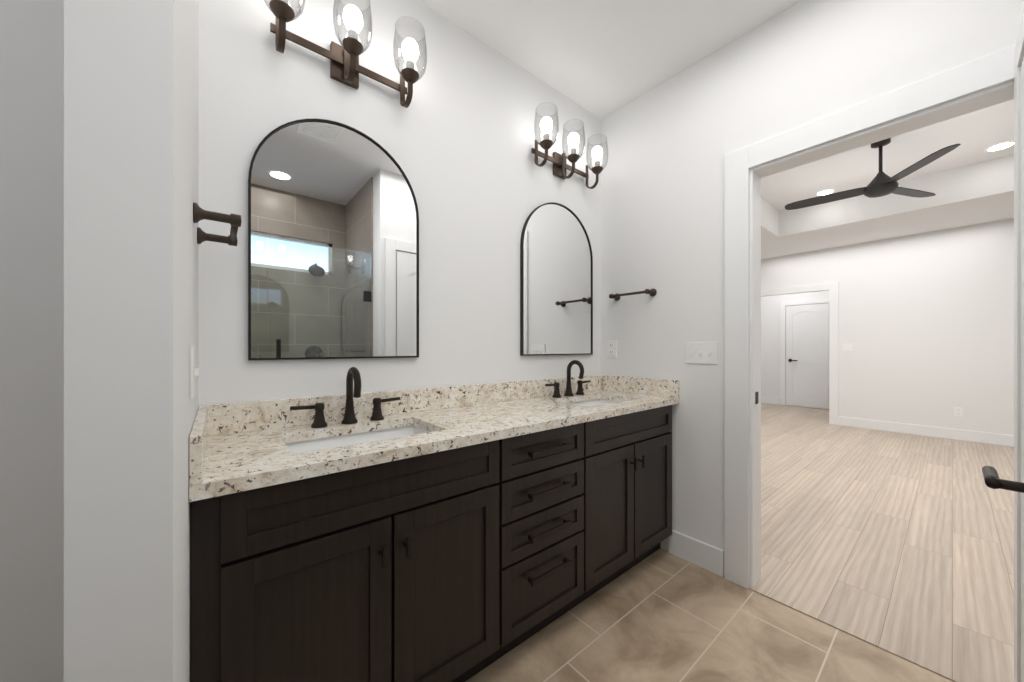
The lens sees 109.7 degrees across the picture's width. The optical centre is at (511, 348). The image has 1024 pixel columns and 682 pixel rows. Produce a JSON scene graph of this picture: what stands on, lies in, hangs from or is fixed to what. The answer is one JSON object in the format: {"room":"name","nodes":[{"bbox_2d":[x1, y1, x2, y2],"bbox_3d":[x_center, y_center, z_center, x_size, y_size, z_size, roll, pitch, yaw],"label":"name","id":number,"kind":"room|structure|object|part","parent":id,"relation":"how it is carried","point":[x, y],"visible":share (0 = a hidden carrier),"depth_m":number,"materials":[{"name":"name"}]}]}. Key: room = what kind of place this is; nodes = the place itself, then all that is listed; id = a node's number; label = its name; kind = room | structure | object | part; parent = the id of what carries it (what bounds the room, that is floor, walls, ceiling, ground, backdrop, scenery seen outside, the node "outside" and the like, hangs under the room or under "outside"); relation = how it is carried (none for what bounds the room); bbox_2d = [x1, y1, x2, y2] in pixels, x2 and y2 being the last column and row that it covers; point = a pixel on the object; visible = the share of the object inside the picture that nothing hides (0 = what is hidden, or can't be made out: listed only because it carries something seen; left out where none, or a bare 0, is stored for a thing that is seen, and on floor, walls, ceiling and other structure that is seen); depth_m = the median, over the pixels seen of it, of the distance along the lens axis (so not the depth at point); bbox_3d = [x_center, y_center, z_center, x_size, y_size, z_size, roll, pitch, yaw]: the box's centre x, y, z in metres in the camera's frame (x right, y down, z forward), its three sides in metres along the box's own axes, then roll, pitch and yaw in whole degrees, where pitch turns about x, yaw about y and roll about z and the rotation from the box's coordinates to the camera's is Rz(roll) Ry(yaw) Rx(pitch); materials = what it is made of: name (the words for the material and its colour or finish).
{"room":"bathroom","nodes":[
{"label":"bathroom","id":0,"kind":"room"},
{"bbox_2d":[64,0,198,681],"bbox_3d":[-0.757,-0.190,0.781,0.092,2.740,0.867,0,0,-39],"label":"wall","id":1,"kind":"structure","parent":0,"point":[131,196],"depth_m":0.45,"materials":[{"name":"white paint"}]},
{"bbox_2d":[190,345,198,398],"bbox_3d":[-0.701,0.050,0.796,0.013,0.115,0.072,0,0,-39],"label":"light switch","id":2,"kind":"object","parent":1,"relation":"attached to","point":[194,371],"visible":1,"depth_m":0.77,"materials":[{"name":"white plastic"}]},
{"bbox_2d":[189,404,208,483],"bbox_3d":[-0.810,0.230,0.937,0.020,0.100,0.514,0,0,-39],"label":"backsplash","id":3,"kind":"structure","parent":1,"relation":"attached to","point":[199,435],"depth_m":0.75,"materials":[{"name":"beige stone"}]},
{"bbox_2d":[193,202,241,245],"bbox_3d":[-0.812,-0.330,0.996,0.094,0.048,0.278,0,0,-39],"label":"towel bar","id":4,"kind":"object","parent":1,"relation":"attached to","point":[234,221],"visible":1,"depth_m":0.92,"materials":[{"name":"brown metal"}]},
{"bbox_2d":[0,0,600,681],"bbox_3d":[-0.697,-0.190,1.467,3.280,2.740,0.120,0,0,-39],"label":"wall","id":5,"kind":"structure","parent":0,"point":[456,140],"depth_m":1.26,"materials":[{"name":"white paint"}]},
{"bbox_2d":[248,119,418,359],"bbox_3d":[-0.654,-0.415,1.410,0.611,0.911,0.020,0,0,-39],"label":"mirror","id":6,"kind":"object","parent":5,"relation":"attached to","point":[333,242],"visible":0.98,"depth_m":1.37,"materials":[{"name":"clear glass"}]},
{"bbox_2d":[264,0,426,107],"bbox_3d":[-0.602,-1.151,1.346,0.574,0.289,0.186,0,0,-39],"label":"sconce","id":7,"kind":"object","parent":5,"relation":"attached to","point":[346,68],"visible":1,"depth_m":1.36,"materials":[{"name":"brown metal"}]},
{"bbox_2d":[209,376,600,435],"bbox_3d":[-0.185,0.230,1.794,2.072,0.100,0.021,0,0,-39],"label":"backsplash","id":8,"kind":"structure","parent":5,"relation":"attached to","point":[247,416],"depth_m":1.51,"materials":[{"name":"beige stone"}]},
{"bbox_2d":[520,202,592,355],"bbox_3d":[0.288,-0.415,2.182,0.611,0.911,0.020,0,0,-39],"label":"mirror","id":9,"kind":"object","parent":5,"relation":"attached to","point":[556,287],"visible":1,"depth_m":2.15,"materials":[{"name":"clear glass"}]},
{"bbox_2d":[531,102,607,188],"bbox_3d":[0.341,-1.151,2.118,0.574,0.289,0.186,0,0,-39],"label":"sconce","id":10,"kind":"object","parent":5,"relation":"attached to","point":[558,161],"visible":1,"depth_m":2.08,"materials":[{"name":"glass"}]},
{"bbox_2d":[418,0,801,119],"bbox_3d":[0.217,-1.590,0.350,3.520,0.060,3.007,0,0,-39],"label":"ceiling","id":11,"kind":"structure","parent":0,"point":[601,59],"depth_m":1.80,"materials":[{"name":"white paint"}]},
{"bbox_2d":[465,548,953,681],"bbox_3d":[0.179,1.205,0.397,3.280,0.050,2.887,0,0,-39],"label":"floor","id":12,"kind":"structure","parent":0,"point":[660,615],"depth_m":1.45,"materials":[{"name":"beige tile"}]},
{"bbox_2d":[189,400,678,681],"bbox_3d":[-0.019,0.746,1.590,2.072,0.868,0.548,0,0,-39],"label":"bathroom vanity","id":13,"kind":"object","parent":12,"relation":"on","point":[461,533],"depth_m":1.08,"materials":[{"name":"brown wood"}]},
{"bbox_2d":[189,388,678,495],"bbox_3d":[-0.022,0.296,1.594,2.072,0.032,0.536,0,0,-39],"label":"countertop","id":14,"kind":"structure","parent":13,"relation":"on","point":[232,459],"depth_m":1.17,"materials":[{"name":"beige stone"}]},
{"bbox_2d":[289,367,400,427],"bbox_3d":[-0.582,0.174,1.319,0.385,0.212,0.140,0,0,-39],"label":"faucet","id":15,"kind":"object","parent":14,"relation":"on","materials":[{"name":"black metal"}]},
{"bbox_2d":[285,420,440,451],"bbox_3d":[-0.490,0.382,1.208,0.524,0.163,0.344,0,0,-39],"label":"sink","id":16,"kind":"object","parent":14,"relation":"in","point":[407,427],"depth_m":1.31,"materials":[{"name":"white ceramic"}]},
{"bbox_2d":[545,360,592,395],"bbox_3d":[0.362,0.174,2.092,0.385,0.212,0.140,0,0,-39],"label":"faucet","id":17,"kind":"object","parent":14,"relation":"on","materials":[{"name":"black metal"}]},
{"bbox_2d":[561,396,620,407],"bbox_3d":[0.453,0.382,1.980,0.523,0.163,0.344,0,0,-39],"label":"sink","id":18,"kind":"object","parent":14,"relation":"in","point":[586,400],"depth_m":2.17,"materials":[{"name":"white ceramic"}]},
{"bbox_2d":[761,290,828,409],"bbox_3d":[5.787,-0.190,7.392,0.120,2.740,1.930,0,0,-39],"label":"wall","id":19,"kind":"structure","parent":0,"point":[770,346],"depth_m":7.63,"materials":[{"name":"white paint"}]},
{"bbox_2d":[761,397,779,404],"bbox_3d":[5.409,1.113,7.748,0.014,0.135,0.580,0,0,-39],"label":"baseboard","id":20,"kind":"structure","parent":19,"relation":"attached to","point":[768,400],"depth_m":7.65,"materials":[{"name":"white paint"}]},
{"bbox_2d":[780,298,828,404],"bbox_3d":[5.871,0.105,7.176,0.021,2.145,0.874,0,0,-39],"label":"door frame","id":21,"kind":"structure","parent":19,"relation":"attached to","point":[783,305],"depth_m":7.46,"materials":[{"name":"white paint"}]},
{"bbox_2d":[786,303,828,408],"bbox_3d":[5.849,0.151,7.159,0.074,2.033,0.670,0,0,-39],"label":"hall door","id":22,"kind":"structure","parent":19,"relation":"in","point":[807,355],"depth_m":7.17,"materials":[{"name":"white paint"}]},
{"bbox_3d":[5.706,0.248,7.323,0.060,0.063,0.157,0,0,-39],"label":"handle","id":23,"kind":"part","parent":22,"relation":"part of","materials":[{"name":"black metal"}]},
{"bbox_2d":[601,0,1023,550],"bbox_3d":[1.332,-0.190,1.672,0.120,2.740,5.140,0,0,-39],"label":"wall","id":24,"kind":"structure","parent":0,"point":[672,141],"depth_m":1.93,"materials":[{"name":"white paint"}]},
{"bbox_2d":[607,340,616,357],"bbox_3d":[0.662,0.005,2.389,0.008,0.115,0.072,0,0,-39],"label":"outlet","id":25,"kind":"object","parent":24,"relation":"attached to","point":[612,348],"visible":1,"depth_m":2.38,"materials":[{"name":"white plastic"}]},
{"bbox_2d":[609,288,656,300],"bbox_3d":[0.741,-0.335,2.241,0.074,0.048,0.298,0,0,-39],"label":"towel bar","id":26,"kind":"object","parent":24,"relation":"attached to","point":[652,292],"depth_m":2.19,"materials":[{"name":"brown metal"}]},
{"bbox_2d":[601,376,678,395],"bbox_3d":[0.778,0.230,2.236,0.020,0.100,0.514,0,0,-39],"label":"backsplash","id":27,"kind":"structure","parent":24,"relation":"attached to","point":[651,386],"depth_m":2.20,"materials":[{"name":"beige stone"}]},
{"bbox_2d":[668,530,723,576],"bbox_3d":[0.999,1.113,1.973,0.014,0.135,0.292,0,0,-39],"label":"baseboard","id":28,"kind":"structure","parent":24,"relation":"attached to","point":[706,556],"depth_m":1.95,"materials":[{"name":"white paint"}]},
{"bbox_2d":[685,342,716,363],"bbox_3d":[1.019,0.025,1.948,0.013,0.115,0.164,0,0,-39],"label":"light switch","id":29,"kind":"object","parent":24,"relation":"attached to","point":[701,352],"visible":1,"depth_m":1.95,"materials":[{"name":"white plastic"}]},
{"bbox_2d":[752,586,972,681],"bbox_3d":[1.426,1.177,1.480,0.046,0.005,0.757,0,0,-39],"label":"trim","id":30,"kind":"structure","parent":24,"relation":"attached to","point":[945,673],"depth_m":1.46,"materials":[{"name":"brown wood"}]},
{"bbox_2d":[724,44,1015,588],"bbox_3d":[1.464,0.095,1.511,0.156,2.170,0.997,0,0,-39],"label":"door frame","id":31,"kind":"structure","parent":24,"relation":"attached to","point":[994,69],"depth_m":1.77,"materials":[{"name":"white paint"}]},
{"bbox_2d":[750,80,1013,588],"bbox_3d":[1.464,0.149,1.511,0.122,2.062,0.781,0,0,-39],"label":"door jamb","id":32,"kind":"structure","parent":24,"relation":"in","point":[995,95],"depth_m":1.76,"materials":[{"name":"white paint"}]},
{"bbox_2d":[756,403,1013,681],"bbox_3d":[4.079,1.205,3.921,7.220,0.050,5.140,0,0,-39],"label":"floor","id":33,"kind":"structure","parent":0,"point":[903,541],"depth_m":2.27,"materials":[{"name":"brown wood"}]},
{"bbox_2d":[761,99,1013,258],"bbox_3d":[3.457,-1.770,3.411,5.370,0.420,5.140,0,0,-39],"label":"tray ceiling","id":34,"kind":"structure","parent":0,"point":[969,181],"depth_m":4.02,"materials":[{"name":"white paint"}]},
{"bbox_2d":[816,189,834,195],"bbox_3d":[3.853,-1.916,4.433,0.178,0.006,0.178,0,0,-39],"label":"recessed light","id":35,"kind":"object","parent":34,"relation":"attached to","point":[825,192],"visible":1,"depth_m":4.43,"materials":[{"name":"white paint"}]},
{"bbox_2d":[785,138,960,209],"bbox_3d":[3.362,-1.665,3.455,1.247,0.509,1.167,0,0,-39],"label":"fan","id":36,"kind":"object","parent":34,"relation":"hanging from","point":[881,183],"visible":0.96,"depth_m":3.33,"materials":[{"name":"black metal"}]},
{"bbox_2d":[985,141,1013,151],"bbox_3d":[4.641,-1.916,3.424,0.178,0.006,0.178,0,0,-39],"label":"recessed light","id":37,"kind":"object","parent":34,"relation":"attached to","point":[1000,146],"visible":0.92,"depth_m":3.42,"materials":[{"name":"white paint"}]},
{"bbox_2d":[761,218,1013,434],"bbox_3d":[5.526,-0.190,5.027,0.120,2.740,5.020,0,0,-39],"label":"wall","id":38,"kind":"structure","parent":0,"point":[926,324],"depth_m":4.87,"materials":[{"name":"white paint"}]},
{"bbox_2d":[761,282,837,424],"bbox_3d":[4.449,0.080,6.233,0.018,2.200,1.790,0,0,-39],"label":"door frame","id":39,"kind":"structure","parent":38,"relation":"attached to","point":[832,287],"depth_m":5.59,"materials":[{"name":"white paint"}]},
{"bbox_2d":[838,416,1013,446],"bbox_3d":[6.003,1.113,4.338,0.013,0.135,3.110,0,0,-39],"label":"baseboard","id":40,"kind":"structure","parent":38,"relation":"attached to","point":[957,434],"depth_m":4.81,"materials":[{"name":"white paint"}]},
{"bbox_2d":[954,407,962,416],"bbox_3d":[5.754,0.820,4.645,0.009,0.115,0.072,0,0,-39],"label":"outlet","id":41,"kind":"object","parent":38,"relation":"attached to","point":[958,411],"visible":1,"depth_m":4.64,"materials":[{"name":"white plastic"}]},
{"bbox_3d":[1.654,-0.190,0.450,0.930,2.740,1.100,0,0,-39],"label":"wall","id":42,"kind":"structure","parent":0,"visible":0},
{"bbox_2d":[982,57,1023,681],"bbox_3d":[1.284,0.151,0.926,0.680,2.033,0.102,0,0,-39],"label":"closet door","id":43,"kind":"structure","parent":42,"relation":"in","point":[992,480],"depth_m":1.09,"materials":[{"name":"white paint"}]},
{"bbox_3d":[1.107,0.293,0.790,0.157,0.063,0.088,0,0,-39],"label":"handle","id":44,"kind":"part","parent":43,"relation":"part of","materials":[{"name":"black metal"}]},
{"bbox_2d":[1014,8,1023,681],"bbox_3d":[1.310,0.105,0.893,0.884,2.145,0.021,0,0,-39],"label":"door frame","id":45,"kind":"structure","parent":42,"relation":"attached to","point":[1019,53],"depth_m":1.12,"materials":[{"name":"white paint"}]}
]}

